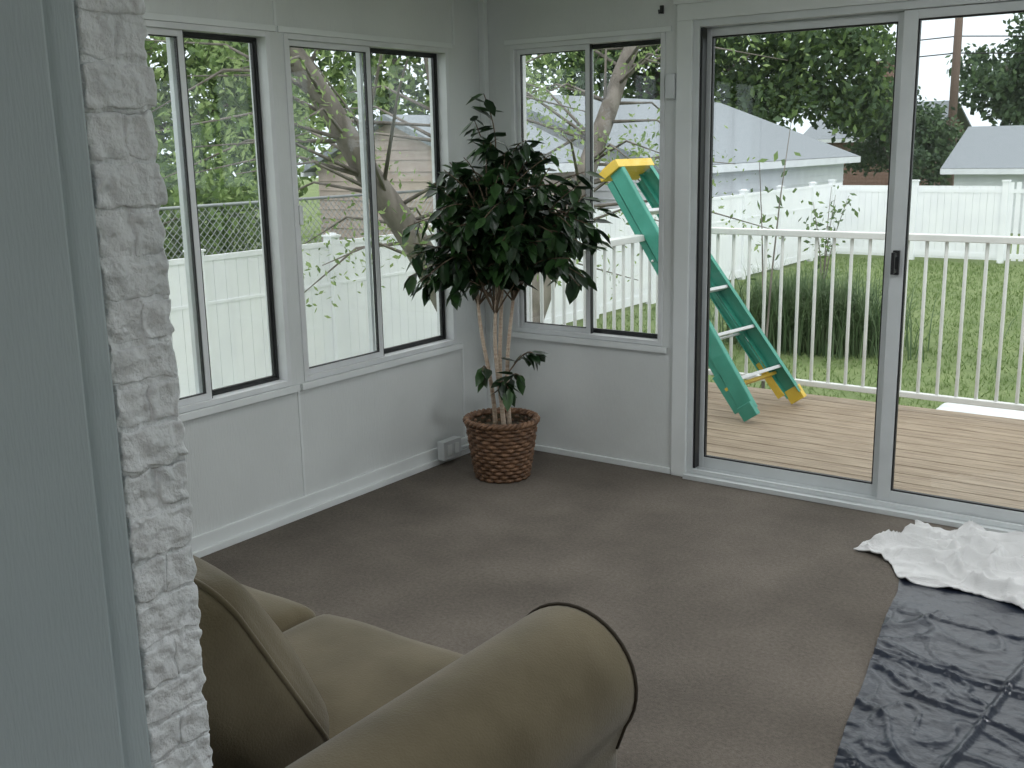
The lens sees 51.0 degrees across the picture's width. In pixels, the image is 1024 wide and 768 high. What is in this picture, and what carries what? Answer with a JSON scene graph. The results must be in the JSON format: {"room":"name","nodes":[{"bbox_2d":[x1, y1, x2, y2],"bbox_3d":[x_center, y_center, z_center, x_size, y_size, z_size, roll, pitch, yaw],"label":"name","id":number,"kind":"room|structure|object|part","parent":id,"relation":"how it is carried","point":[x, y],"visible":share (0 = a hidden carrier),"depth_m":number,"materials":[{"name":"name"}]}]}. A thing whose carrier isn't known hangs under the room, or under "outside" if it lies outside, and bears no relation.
{"room":"sunroom","nodes":[
{"label":"sunroom","id":0,"kind":"room"},
{"bbox_2d":[73,0,214,767],"bbox_3d":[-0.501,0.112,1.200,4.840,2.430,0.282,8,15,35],"label":"stone column","id":1,"kind":"structure","parent":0,"point":[120,96],"depth_m":1.22,"materials":[{"name":"stone"},{"name":"mortar"}]},
{"bbox_2d":[0,0,151,767],"bbox_3d":[-0.590,0.248,1.216,0.268,2.150,0.213,8,15,35],"label":"wall","id":2,"kind":"structure","parent":1,"relation":"attached to","point":[72,690],"depth_m":1.11,"materials":[{"name":"paint"}]},
{"bbox_2d":[144,0,487,535],"bbox_3d":[-1.224,-0.535,4.176,0.124,2.420,3.840,8,15,35],"label":"wall","id":3,"kind":"structure","parent":0,"point":[242,462],"depth_m":4.74,"materials":[{"name":"white paint"}]},
{"bbox_2d":[144,12,299,421],"bbox_3d":[-1.235,-0.621,4.110,0.122,1.495,0.915,8,15,35],"label":"window","id":4,"kind":"structure","parent":3,"relation":"in","point":[258,41],"depth_m":4.25,"materials":[{"name":"white paint"}]},
{"bbox_2d":[190,436,469,557],"bbox_3d":[-1.188,0.627,4.326,0.030,0.085,3.684,8,15,35],"label":"baseboard","id":5,"kind":"structure","parent":3,"relation":"attached to","point":[217,539],"depth_m":4.73,"materials":[{"name":"white paint"}]},
{"bbox_2d":[437,436,468,460],"bbox_3d":[-0.316,0.315,5.439,0.048,0.112,0.248,8,15,35],"label":"wall outlet","id":6,"kind":"object","parent":5,"relation":"attached to","point":[451,447],"visible":0.84,"depth_m":5.41,"materials":[{"name":"plastic"}]},
{"bbox_2d":[277,26,462,389],"bbox_3d":[-0.637,-0.814,4.926,0.122,1.495,1.115,8,15,35],"label":"window","id":7,"kind":"structure","parent":3,"relation":"in","point":[438,57],"depth_m":4.91,"materials":[{"name":"white paint"}]},
{"bbox_2d":[478,0,495,407],"bbox_3d":[-0.127,-0.861,5.545,0.035,2.420,0.035,8,15,35],"label":"trim","id":8,"kind":"structure","parent":3,"relation":"attached to","point":[482,4],"depth_m":5.40,"materials":[{"name":"white paint"}]},
{"bbox_2d":[463,407,539,483],"bbox_3d":[-0.048,0.299,5.195,0.376,0.306,0.376,8,15,35],"label":"wicker basket","id":9,"kind":"object","parent":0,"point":[501,445],"depth_m":5.09,"materials":[{"name":"wicker"}]},
{"bbox_2d":[487,0,677,467],"bbox_3d":[1.775,-0.622,4.304,4.600,2.420,0.120,8,15,35],"label":"wall","id":10,"kind":"structure","parent":0,"point":[596,400],"depth_m":5.29,"materials":[{"name":"white paint"}]},
{"bbox_2d":[504,26,671,352],"bbox_3d":[0.376,-0.929,5.231,0.915,1.480,0.122,8,15,35],"label":"window","id":11,"kind":"structure","parent":10,"relation":"in","point":[518,53],"depth_m":5.19,"materials":[{"name":"white paint"}]},
{"bbox_2d":[534,444,670,473],"bbox_3d":[0.344,0.364,5.503,1.049,0.030,0.014,8,15,35],"label":"baseboard","id":12,"kind":"structure","parent":10,"relation":"attached to","point":[650,467],"depth_m":5.41,"materials":[{"name":"white paint"}]},
{"bbox_2d":[658,5,663,13],"bbox_3d":[0.660,-1.664,4.776,0.015,0.038,0.037,8,15,35],"label":"wall hook","id":13,"kind":"object","parent":10,"relation":"attached to","point":[661,11],"visible":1,"depth_m":4.78,"materials":[{"name":"black metal"}]},
{"bbox_2d":[665,73,675,98],"bbox_3d":[0.713,-1.336,4.819,0.045,0.110,0.030,8,15,35],"label":"sensor","id":14,"kind":"object","parent":10,"relation":"attached to","point":[670,79],"visible":1,"depth_m":4.81,"materials":[{"name":"plastic"}]},
{"bbox_2d":[671,0,912,476],"bbox_3d":[1.565,-0.516,4.388,2.035,2.185,0.030,8,15,35],"label":"trim","id":15,"kind":"structure","parent":10,"relation":"attached to","point":[688,11],"depth_m":4.84,"materials":[{"name":"white paint"}]},
{"bbox_2d":[683,0,1023,537],"bbox_3d":[1.593,-0.481,4.443,1.845,2.090,0.165,8,15,35],"label":"door","id":16,"kind":"structure","parent":10,"relation":"in","point":[878,495],"depth_m":4.57,"materials":[{"name":"metal"}]},
{"bbox_2d":[200,450,1012,767],"bbox_3d":[0.638,0.992,2.995,4.840,0.120,4.120,8,15,35],"label":"floor","id":17,"kind":"structure","parent":0,"point":[750,624],"depth_m":3.97,"materials":[{"name":"grey carpet"}]},
{"bbox_2d":[192,555,637,767],"bbox_3d":[-0.969,0.610,2.497,2.375,0.903,0.928,8,15,35],"label":"sofa","id":18,"kind":"object","parent":17,"relation":"on","point":[287,685],"visible":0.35,"depth_m":1.91,"materials":[{"name":"beige fabric"}]},
{"bbox_2d":[402,94,620,483],"bbox_3d":[0.014,-0.430,5.023,0.938,1.802,0.817,8,15,35],"label":"ficus tree","id":19,"kind":"object","parent":17,"relation":"on","point":[503,239],"visible":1,"depth_m":4.90,"materials":[{"name":"green plant"}]},
{"bbox_2d":[832,573,1023,767],"bbox_3d":[1.487,1.007,2.486,1.856,0.031,2.514,8,15,35],"label":"blanket","id":20,"kind":"object","parent":17,"relation":"on","point":[941,685],"visible":0.95,"depth_m":3.11,"materials":[{"name":"grey fabric"}]},
{"bbox_2d":[851,519,1023,610],"bbox_3d":[1.820,0.640,3.974,0.754,0.089,0.992,-12,17,-41],"label":"blanket","id":21,"kind":"object","parent":17,"relation":"on","point":[974,563],"visible":1,"depth_m":4.00,"materials":[{"name":"white fabric"}]},
{"bbox_2d":[707,382,1023,508],"bbox_3d":[2.817,0.917,5.353,5.360,0.920,2.165,8,15,35],"label":"deck","id":22,"kind":"object","parent":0,"point":[958,455],"depth_m":5.96,"materials":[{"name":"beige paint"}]},
{"bbox_2d":[599,158,806,421],"bbox_3d":[1.176,-0.633,6.759,1.236,1.546,0.619,8,15,35],"label":"stepladder","id":23,"kind":"object","parent":22,"relation":"on","point":[621,173],"visible":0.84,"depth_m":6.77,"materials":[{"name":"green plastic"}]},
{"label":"outside","id":24,"kind":"structure","parent":0,"visible":0},
{"bbox_2d":[162,178,1023,408],"bbox_3d":[13.274,-4.738,32.696,130.000,0.299,120.000,8,15,35],"label":"lawn","id":25,"kind":"structure","parent":24,"point":[313,189],"depth_m":14.64,"materials":[{"name":"green plant"}]},
{"bbox_2d":[158,108,312,259],"bbox_3d":[-6.404,-2.881,17.773,3.915,3.340,8.773,5,14,26],"label":"shrubs","id":26,"kind":"object","parent":25,"relation":"on","point":[213,196],"visible":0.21,"depth_m":18.85,"materials":[{"name":"green plant"}]},
{"bbox_2d":[147,36,327,194],"bbox_3d":[-8.802,-7.072,23.219,9.745,9.287,8.340,-6,14,-22],"label":"maple tree","id":27,"kind":"object","parent":25,"relation":"on","point":[240,107],"visible":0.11,"depth_m":23.18,"materials":[{"name":"green plant"}]},
{"bbox_2d":[162,189,432,258],"bbox_3d":[-4.205,-1.103,12.682,0.060,1.950,10.683,8,15,35],"label":"fence","id":28,"kind":"object","parent":25,"relation":"on","point":[244,203],"visible":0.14,"depth_m":13.73,"materials":[{"name":"metal"}]},
{"bbox_2d":[168,48,576,148],"bbox_3d":[-3.348,-8.847,29.161,9.516,9.950,10.230,8,15,35],"label":"maple tree","id":29,"kind":"object","parent":25,"relation":"on","point":[386,98],"visible":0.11,"depth_m":28.62,"materials":[{"name":"green plant"}]},
{"bbox_2d":[301,114,604,240],"bbox_3d":[-0.993,-3.207,19.219,3.960,3.100,3.700,8,15,35],"label":"shed","id":30,"kind":"object","parent":25,"relation":"on","point":[415,154],"visible":0.12,"depth_m":17.96,"materials":[{"name":"beige wood"}]},
{"bbox_2d":[148,35,831,322],"bbox_3d":[-0.674,-2.940,10.932,8.989,6.323,5.525,-11,16,-39],"label":"tree","id":31,"kind":"object","parent":25,"relation":"on","point":[394,212],"visible":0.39,"depth_m":9.92,"materials":[{"name":"green plant"}]},
{"bbox_2d":[166,179,1023,397],"bbox_3d":[5.450,-0.499,9.721,14.475,1.690,27.075,8,15,35],"label":"vinyl fence","id":32,"kind":"object","parent":25,"relation":"on","point":[234,284],"visible":0.48,"depth_m":12.98,"materials":[{"name":"white plastic"}]},
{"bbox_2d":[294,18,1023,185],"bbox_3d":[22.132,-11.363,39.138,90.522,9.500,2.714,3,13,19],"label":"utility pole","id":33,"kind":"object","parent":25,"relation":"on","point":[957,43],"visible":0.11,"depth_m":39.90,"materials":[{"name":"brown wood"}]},
{"bbox_2d":[526,94,860,208],"bbox_3d":[2.638,-4.941,25.551,7.860,3.600,10.600,8,15,35],"label":"neighboring house","id":34,"kind":"structure","parent":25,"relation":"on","point":[819,162],"depth_m":23.62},
{"bbox_2d":[526,24,917,142],"bbox_3d":[6.602,-11.088,36.381,13.518,10.837,8.206,4,14,22],"label":"maple tree","id":35,"kind":"object","parent":25,"relation":"on","point":[787,94],"visible":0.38,"depth_m":35.70,"materials":[{"name":"green plant"}]},
{"bbox_2d":[750,119,800,388],"bbox_3d":[2.321,-0.954,9.618,0.412,2.742,0.514,1,13,11],"label":"sapling","id":36,"kind":"object","parent":25,"relation":"on","point":[783,161],"visible":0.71,"depth_m":9.55,"materials":[{"name":"green plant"}]},
{"bbox_2d":[529,227,1023,410],"bbox_3d":[2.774,-0.052,5.086,5.336,1.086,2.042,8,15,35],"label":"railing","id":37,"kind":"object","parent":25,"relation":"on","point":[631,239],"visible":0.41,"depth_m":6.55,"materials":[{"name":"white metal"}]},
{"bbox_3d":[2.774,-0.052,5.086,5.340,1.090,2.046,8,15,35],"label":"railing","id":38,"kind":"part","parent":37,"relation":"part of","materials":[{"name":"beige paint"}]},
{"bbox_2d":[571,256,1023,408],"bbox_3d":[5.906,-0.834,14.899,8.910,0.080,16.698,8,15,35],"label":"grass blades","id":39,"kind":"object","parent":25,"relation":"on","point":[938,266],"visible":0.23,"depth_m":14.89,"materials":[{"name":"green plant"}]},
{"bbox_2d":[798,185,859,283],"bbox_3d":[4.697,-1.955,15.839,0.870,1.908,0.916,-2,13,-5],"label":"sapling","id":40,"kind":"object","parent":25,"relation":"on","point":[814,212],"visible":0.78,"depth_m":15.75,"materials":[{"name":"green plant"}]},
{"bbox_2d":[653,257,1011,372],"bbox_3d":[3.771,-0.967,13.275,3.548,1.125,3.766,-5,13,-16],"label":"ornamental grass","id":41,"kind":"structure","parent":25,"relation":"on","point":[857,313],"depth_m":13.14,"materials":[{"name":"green plant"}]},
{"bbox_2d":[804,61,971,185],"bbox_3d":[16.932,-11.301,48.029,5.600,5.720,7.660,8,15,35],"label":"brick house","id":42,"kind":"structure","parent":25,"relation":"on","point":[881,178],"depth_m":45.97,"materials":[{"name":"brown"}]},
{"bbox_2d":[843,74,964,185],"bbox_3d":[13.426,-8.586,38.164,3.716,4.860,5.587,-5,13,-17],"label":"evergreen tree","id":43,"kind":"object","parent":25,"relation":"on","point":[932,132],"visible":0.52,"depth_m":36.81,"materials":[{"name":"green plant"}]},
{"bbox_2d":[882,141,934,183],"bbox_3d":[12.168,-6.180,32.891,1.382,2.494,1.611,-8,14,-28],"label":"evergreen tree","id":44,"kind":"object","parent":25,"relation":"on","point":[918,153],"visible":0.37,"depth_m":32.37,"materials":[{"name":"green plant"}]},
{"bbox_2d":[936,402,1023,419],"bbox_3d":[4.573,0.309,9.851,1.274,0.086,0.414,8,15,35],"label":"paving stones","id":45,"kind":"object","parent":25,"relation":"on","point":[955,407],"visible":0.43,"depth_m":9.96},
{"bbox_2d":[940,125,1023,233],"bbox_3d":[17.347,-5.582,28.877,9.800,2.850,5.660,8,15,35],"label":"neighboring house","id":46,"kind":"structure","parent":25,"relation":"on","point":[984,155],"depth_m":29.34,"materials":[{"name":"white"}]},
{"bbox_2d":[945,13,1023,125],"bbox_3d":[24.075,-12.059,43.563,12.237,9.009,7.072,7,15,33],"label":"oak tree","id":47,"kind":"object","parent":25,"relation":"on","point":[1004,85],"visible":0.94,"depth_m":44.00,"materials":[{"name":"green plant"}]}
]}

